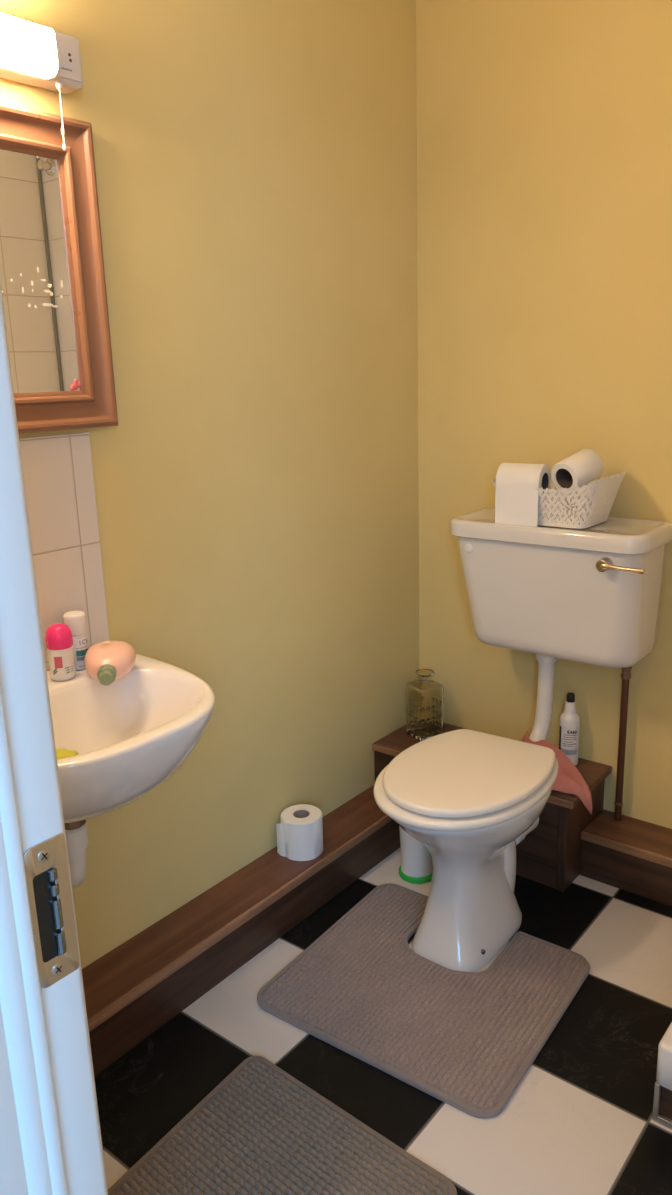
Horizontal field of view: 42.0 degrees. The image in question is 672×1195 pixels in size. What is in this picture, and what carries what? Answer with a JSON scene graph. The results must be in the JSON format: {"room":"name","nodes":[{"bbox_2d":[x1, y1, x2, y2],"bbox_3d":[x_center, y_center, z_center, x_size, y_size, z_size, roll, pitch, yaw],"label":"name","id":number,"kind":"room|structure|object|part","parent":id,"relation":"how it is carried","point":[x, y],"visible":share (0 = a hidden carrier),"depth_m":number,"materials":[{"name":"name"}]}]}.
{"room":"bathroom","nodes":[
{"label":"bathroom","id":0,"kind":"room"},
{"bbox_2d":[0,0,418,968],"bbox_3d":[-0.388,-0.351,1.770,0.100,2.380,2.050,10,18,38],"label":"wall","id":1,"kind":"structure","parent":0,"point":[256,485],"depth_m":1.94,"materials":[{"name":"yellow paint"}]},
{"bbox_2d":[0,13,82,149],"bbox_3d":[-0.571,-0.785,1.288,0.085,0.176,0.471,10,18,38],"label":"light","id":2,"kind":"object","parent":1,"relation":"attached to","point":[32,54],"visible":1,"depth_m":1.37,"materials":[{"name":"white plastic"}]},
{"bbox_2d":[0,13,57,77],"bbox_3d":[-0.573,-0.820,1.236,0.032,0.069,0.397,10,18,38],"label":"diffuser","id":3,"kind":"object","parent":2,"relation":"attached to","point":[27,49],"depth_m":1.34,"materials":[{"name":"white plastic"}]},
{"bbox_3d":[-0.450,-0.792,1.438,0.011,0.092,0.011,10,18,38],"label":"pull cord","id":4,"kind":"part","parent":2,"relation":"part of","materials":[{"name":"white fabric"}]},
{"bbox_3d":[-0.449,-0.757,1.444,0.007,0.036,0.007,-3,15,-6],"label":"cord pull","id":5,"kind":"part","parent":2,"relation":"part of","materials":[{"name":"white plastic"}]},
{"bbox_2d":[58,36,80,81],"bbox_3d":[-0.438,-0.874,1.420,0.003,0.059,0.049,10,18,38],"label":"socket","id":6,"kind":"object","parent":2,"relation":"attached to","point":[69,46],"depth_m":1.42,"materials":[{"name":"grey plastic"}]},
{"bbox_2d":[0,102,117,432],"bbox_3d":[-0.573,-0.517,1.391,0.028,0.512,0.490,10,18,38],"label":"wall mirror","id":7,"kind":"object","parent":1,"relation":"attached to","point":[52,272],"visible":0.98,"depth_m":1.50,"materials":[{"name":"brown wood"}]},
{"bbox_2d":[0,149,79,392],"bbox_3d":[-0.580,-0.519,1.397,0.007,0.388,0.366,10,18,38],"label":"mirror glass","id":8,"kind":"object","parent":7,"relation":"on","point":[40,247],"depth_m":1.48,"materials":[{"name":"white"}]},
{"bbox_3d":[-0.579,-0.733,1.335,0.028,0.066,0.490,10,18,38],"label":"frame rail","id":9,"kind":"part","parent":7,"relation":"part of","materials":[{"name":"brown wood"}]},
{"bbox_3d":[-0.566,-0.302,1.447,0.028,0.066,0.490,10,18,38],"label":"frame rail","id":10,"kind":"part","parent":7,"relation":"part of","materials":[{"name":"brown wood"}]},
{"bbox_2d":[19,432,109,669],"bbox_3d":[-0.574,-0.058,1.509,0.007,0.419,0.401,10,18,38],"label":"tile backsplash","id":11,"kind":"structure","parent":1,"relation":"attached to","point":[57,469],"depth_m":1.59,"materials":[{"name":"white tile"}]},
{"bbox_2d":[46,654,214,887],"bbox_3d":[-0.419,0.332,1.464,0.410,0.447,0.486,10,18,38],"label":"basin","id":12,"kind":"object","parent":1,"relation":"attached to","point":[129,735],"visible":0.56,"depth_m":1.52,"materials":[{"name":"white ceramic"}]},
{"bbox_2d":[46,623,75,680],"bbox_3d":[-0.488,0.095,1.551,0.046,0.100,0.046,10,18,38],"label":"deodorant","id":13,"kind":"object","parent":12,"relation":"on","point":[59,639],"visible":1,"depth_m":1.53,"materials":[{"name":"white plastic"}]},
{"bbox_2d":[48,646,75,680],"bbox_3d":[-0.487,0.113,1.556,0.044,0.062,0.044,10,18,38],"label":"bottle","id":14,"kind":"object","parent":13,"relation":"on","point":[61,659],"depth_m":1.54,"materials":[{"name":"white plastic"}]},
{"bbox_2d":[56,749,77,759],"bbox_3d":[-0.457,0.278,1.444,0.063,0.052,0.068,6,16,26],"label":"sponge","id":15,"kind":"object","parent":12,"relation":"in","point":[60,753],"visible":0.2,"depth_m":1.44,"materials":[{"name":"yellow"}]},
{"bbox_2d":[63,611,88,669],"bbox_3d":[-0.474,0.079,1.603,0.039,0.106,0.039,10,18,38],"label":"deodorant","id":16,"kind":"object","parent":12,"relation":"on","point":[75,620],"visible":0.72,"depth_m":1.59,"materials":[{"name":"white plastic"}]},
{"bbox_2d":[72,633,88,669],"bbox_3d":[-0.473,0.098,1.608,0.039,0.066,0.039,10,18,38],"label":"bottle","id":17,"kind":"object","parent":16,"relation":"on","point":[80,640],"depth_m":1.59,"materials":[{"name":"white plastic"}]},
{"bbox_2d":[84,641,135,685],"bbox_3d":[-0.401,0.117,1.551,0.090,0.057,0.139,-4,15,-10],"label":"bottle","id":18,"kind":"object","parent":12,"relation":"on","point":[106,662],"visible":1,"depth_m":1.53,"materials":[{"name":"pink plastic"}]},
{"bbox_2d":[82,784,399,1076],"bbox_3d":[-0.319,0.774,1.911,0.139,0.127,1.567,10,18,38],"label":"pipe boxing","id":19,"kind":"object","parent":1,"relation":"attached to","point":[137,987],"depth_m":1.93,"materials":[{"name":"brown wood"}]},
{"bbox_2d":[276,804,322,860],"bbox_3d":[-0.084,0.582,2.172,0.103,0.100,0.104,10,18,38],"label":"toilet roll","id":20,"kind":"object","parent":19,"relation":"on","point":[300,829],"visible":1,"depth_m":2.14,"materials":[{"name":"white paper"}]},
{"bbox_2d":[94,847,671,1194],"bbox_3d":[0.342,0.949,1.533,1.880,0.060,2.050,10,18,38],"label":"floor","id":21,"kind":"structure","parent":0,"point":[579,1121],"depth_m":1.65,"materials":[{"name":"tile"}]},
{"bbox_2d":[108,1056,456,1194],"bbox_3d":[-0.177,0.987,1.291,0.499,0.015,0.713,10,18,38],"label":"bath mat","id":22,"kind":"object","parent":21,"relation":"on","point":[261,1130],"visible":1,"depth_m":1.47,"materials":[{"name":"grey fabric"}]},
{"bbox_2d":[399,826,432,882],"bbox_3d":[0.207,0.579,2.258,0.096,0.300,0.096,10,18,38],"label":"toilet brush holder","id":23,"kind":"object","parent":21,"relation":"on","point":[416,866],"visible":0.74,"depth_m":2.25,"materials":[{"name":"white plastic"}]},
{"bbox_2d":[257,884,589,1118],"bbox_3d":[0.194,0.823,1.885,0.583,0.015,0.544,10,18,38],"label":"mat","id":24,"kind":"object","parent":21,"relation":"on","point":[467,1041],"visible":0.99,"depth_m":1.81,"materials":[{"name":"grey fabric"}]},
{"bbox_2d":[374,729,558,972],"bbox_3d":[0.305,0.573,2.014,0.356,0.430,0.516,10,18,38],"label":"toilet","id":25,"kind":"object","parent":21,"relation":"on","point":[470,797],"visible":1,"depth_m":1.92,"materials":[{"name":"white ceramic"}]},
{"bbox_3d":[0.283,0.383,1.933,0.330,0.021,0.416,10,18,38],"label":"seat lid","id":26,"kind":"part","parent":25,"relation":"part of","materials":[{"name":"white plastic"}]},
{"bbox_2d":[372,723,611,891],"bbox_3d":[0.417,0.553,2.423,0.603,0.257,0.247,10,18,38],"label":"pipe boxing","id":27,"kind":"object","parent":21,"relation":"on","point":[549,855],"visible":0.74,"depth_m":2.22,"materials":[{"name":"brown wood"}]},
{"bbox_2d":[406,669,443,741],"bbox_3d":[0.254,0.304,2.504,0.086,0.192,0.086,-10,16,-28],"label":"glass decanter","id":28,"kind":"object","parent":27,"relation":"on","point":[424,695],"visible":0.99,"depth_m":2.48,"materials":[{"name":"clear glass"}]},
{"bbox_3d":[0.338,0.583,2.356,0.569,0.237,0.010,10,18,38],"label":"panel","id":29,"kind":"part","parent":27,"relation":"part of","materials":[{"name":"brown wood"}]},
{"bbox_2d":[522,731,592,813],"bbox_3d":[0.552,0.443,2.217,0.237,0.127,0.175,10,18,38],"label":"cleaning cloth","id":30,"kind":"object","parent":27,"relation":"on","point":[569,780],"visible":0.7,"depth_m":2.18,"materials":[{"name":"pink fabric"}]},
{"bbox_2d":[559,692,579,765],"bbox_3d":[0.612,0.344,2.298,0.051,0.198,0.052,10,18,38],"label":"bottle","id":31,"kind":"object","parent":27,"relation":"on","point":[569,728],"visible":0.96,"depth_m":2.28,"materials":[{"name":"white plastic"}]},
{"bbox_3d":[0.633,0.598,2.262,0.020,0.237,0.239,10,18,38],"label":"panel","id":32,"kind":"part","parent":27,"relation":"part of","materials":[{"name":"brown wood"}]},
{"bbox_2d":[652,1022,671,1128],"bbox_3d":[1.053,0.788,1.595,0.672,0.180,0.784,10,18,38],"label":"storage rack","id":33,"kind":"object","parent":21,"relation":"on","point":[662,1105],"visible":1,"depth_m":1.51,"materials":[{"name":"white plastic"}]},
{"bbox_3d":[0.815,0.919,1.318,0.670,0.078,0.009,10,18,38],"label":"plinth trim","id":34,"kind":"part","parent":33,"relation":"part of","materials":[{"name":"metal"}]},
{"bbox_2d":[656,1022,671,1090],"bbox_3d":[1.052,0.760,1.587,0.672,0.082,0.784,10,18,38],"label":"tray","id":35,"kind":"object","parent":33,"relation":"on","point":[664,1062],"depth_m":1.49,"materials":[{"name":"white plastic"}]},
{"bbox_2d":[416,0,671,828],"bbox_3d":[0.915,-0.439,1.961,1.680,2.380,0.100,10,18,38],"label":"wall","id":36,"kind":"structure","parent":0,"point":[544,127],"depth_m":2.15,"materials":[{"name":"yellow paint"}]},
{"bbox_2d":[450,508,671,741],"bbox_3d":[0.524,0.127,2.161,0.510,0.631,0.326,10,18,38],"label":"cistern","id":37,"kind":"object","parent":36,"relation":"attached to","point":[590,595],"visible":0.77,"depth_m":2.05,"materials":[{"name":"white ceramic"}]},
{"bbox_2d":[492,472,625,528],"bbox_3d":[0.532,-0.242,2.103,0.276,0.121,0.192,10,18,38],"label":"basket","id":38,"kind":"object","parent":37,"relation":"on","point":[598,501],"visible":0.65,"depth_m":2.02,"materials":[{"name":"white plastic"}]},
{"bbox_2d":[495,463,550,526],"bbox_3d":[0.448,-0.249,2.095,0.106,0.141,0.087,8,17,32],"label":"toilet roll","id":39,"kind":"object","parent":38,"relation":"in","point":[516,497],"visible":0.88,"depth_m":2.06,"materials":[{"name":"white paper"}]},
{"bbox_2d":[551,449,602,492],"bbox_3d":[0.560,-0.293,2.034,0.112,0.099,0.077,-12,18,-35],"label":"toilet roll","id":40,"kind":"object","parent":38,"relation":"in","point":[585,466],"visible":0.89,"depth_m":2.01,"materials":[{"name":"white paper"}]},
{"bbox_3d":[0.538,-0.166,2.119,0.503,0.042,0.247,10,18,38],"label":"tank lid","id":41,"kind":"part","parent":37,"relation":"part of","materials":[{"name":"white ceramic"}]},
{"bbox_3d":[0.545,-0.011,2.169,0.469,0.289,0.229,10,18,38],"label":"tank","id":42,"kind":"part","parent":37,"relation":"part of","materials":[{"name":"white ceramic"}]},
{"bbox_3d":[0.595,-0.073,1.942,0.031,0.031,0.034,10,18,38],"label":"flush lever","id":43,"kind":"part","parent":37,"relation":"part of","materials":[{"name":"gold metal"}]},
{"bbox_3d":[0.624,-0.064,1.906,0.094,0.019,0.019,10,18,38],"label":"lever arm","id":44,"kind":"part","parent":37,"relation":"part of","materials":[{"name":"gold metal"}]},
{"bbox_2d":[614,666,631,820],"bbox_3d":[0.729,0.349,2.229,0.027,0.474,0.027,10,18,38],"label":"pipe","id":45,"kind":"object","parent":36,"relation":"attached to","point":[625,675],"visible":0.73,"depth_m":2.23,"materials":[{"name":"orange metal"}]},
{"bbox_2d":[580,809,671,906],"bbox_3d":[0.833,0.671,2.178,0.411,0.127,0.148,10,18,38],"label":"pipe boxing","id":46,"kind":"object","parent":36,"relation":"attached to","point":[632,855],"depth_m":2.19,"materials":[{"name":"brown wood"}]},
{"bbox_3d":[-0.286,-0.030,0.513,1.680,2.380,0.150,10,18,38],"label":"wall","id":47,"kind":"structure","parent":0,"visible":0},
{"bbox_2d":[0,280,107,1194],"bbox_3d":[0.061,0.194,0.289,0.804,2.039,0.149,10,18,38],"label":"door frame","id":48,"kind":"structure","parent":47,"relation":"in","point":[51,1140],"depth_m":0.55,"materials":[{"name":"white paint"}]},
{"bbox_3d":[-0.189,0.202,0.569,0.016,0.101,0.031,10,18,38],"label":"strike plate","id":49,"kind":"part","parent":48,"relation":"part of","materials":[{"name":"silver metal"}]}
]}

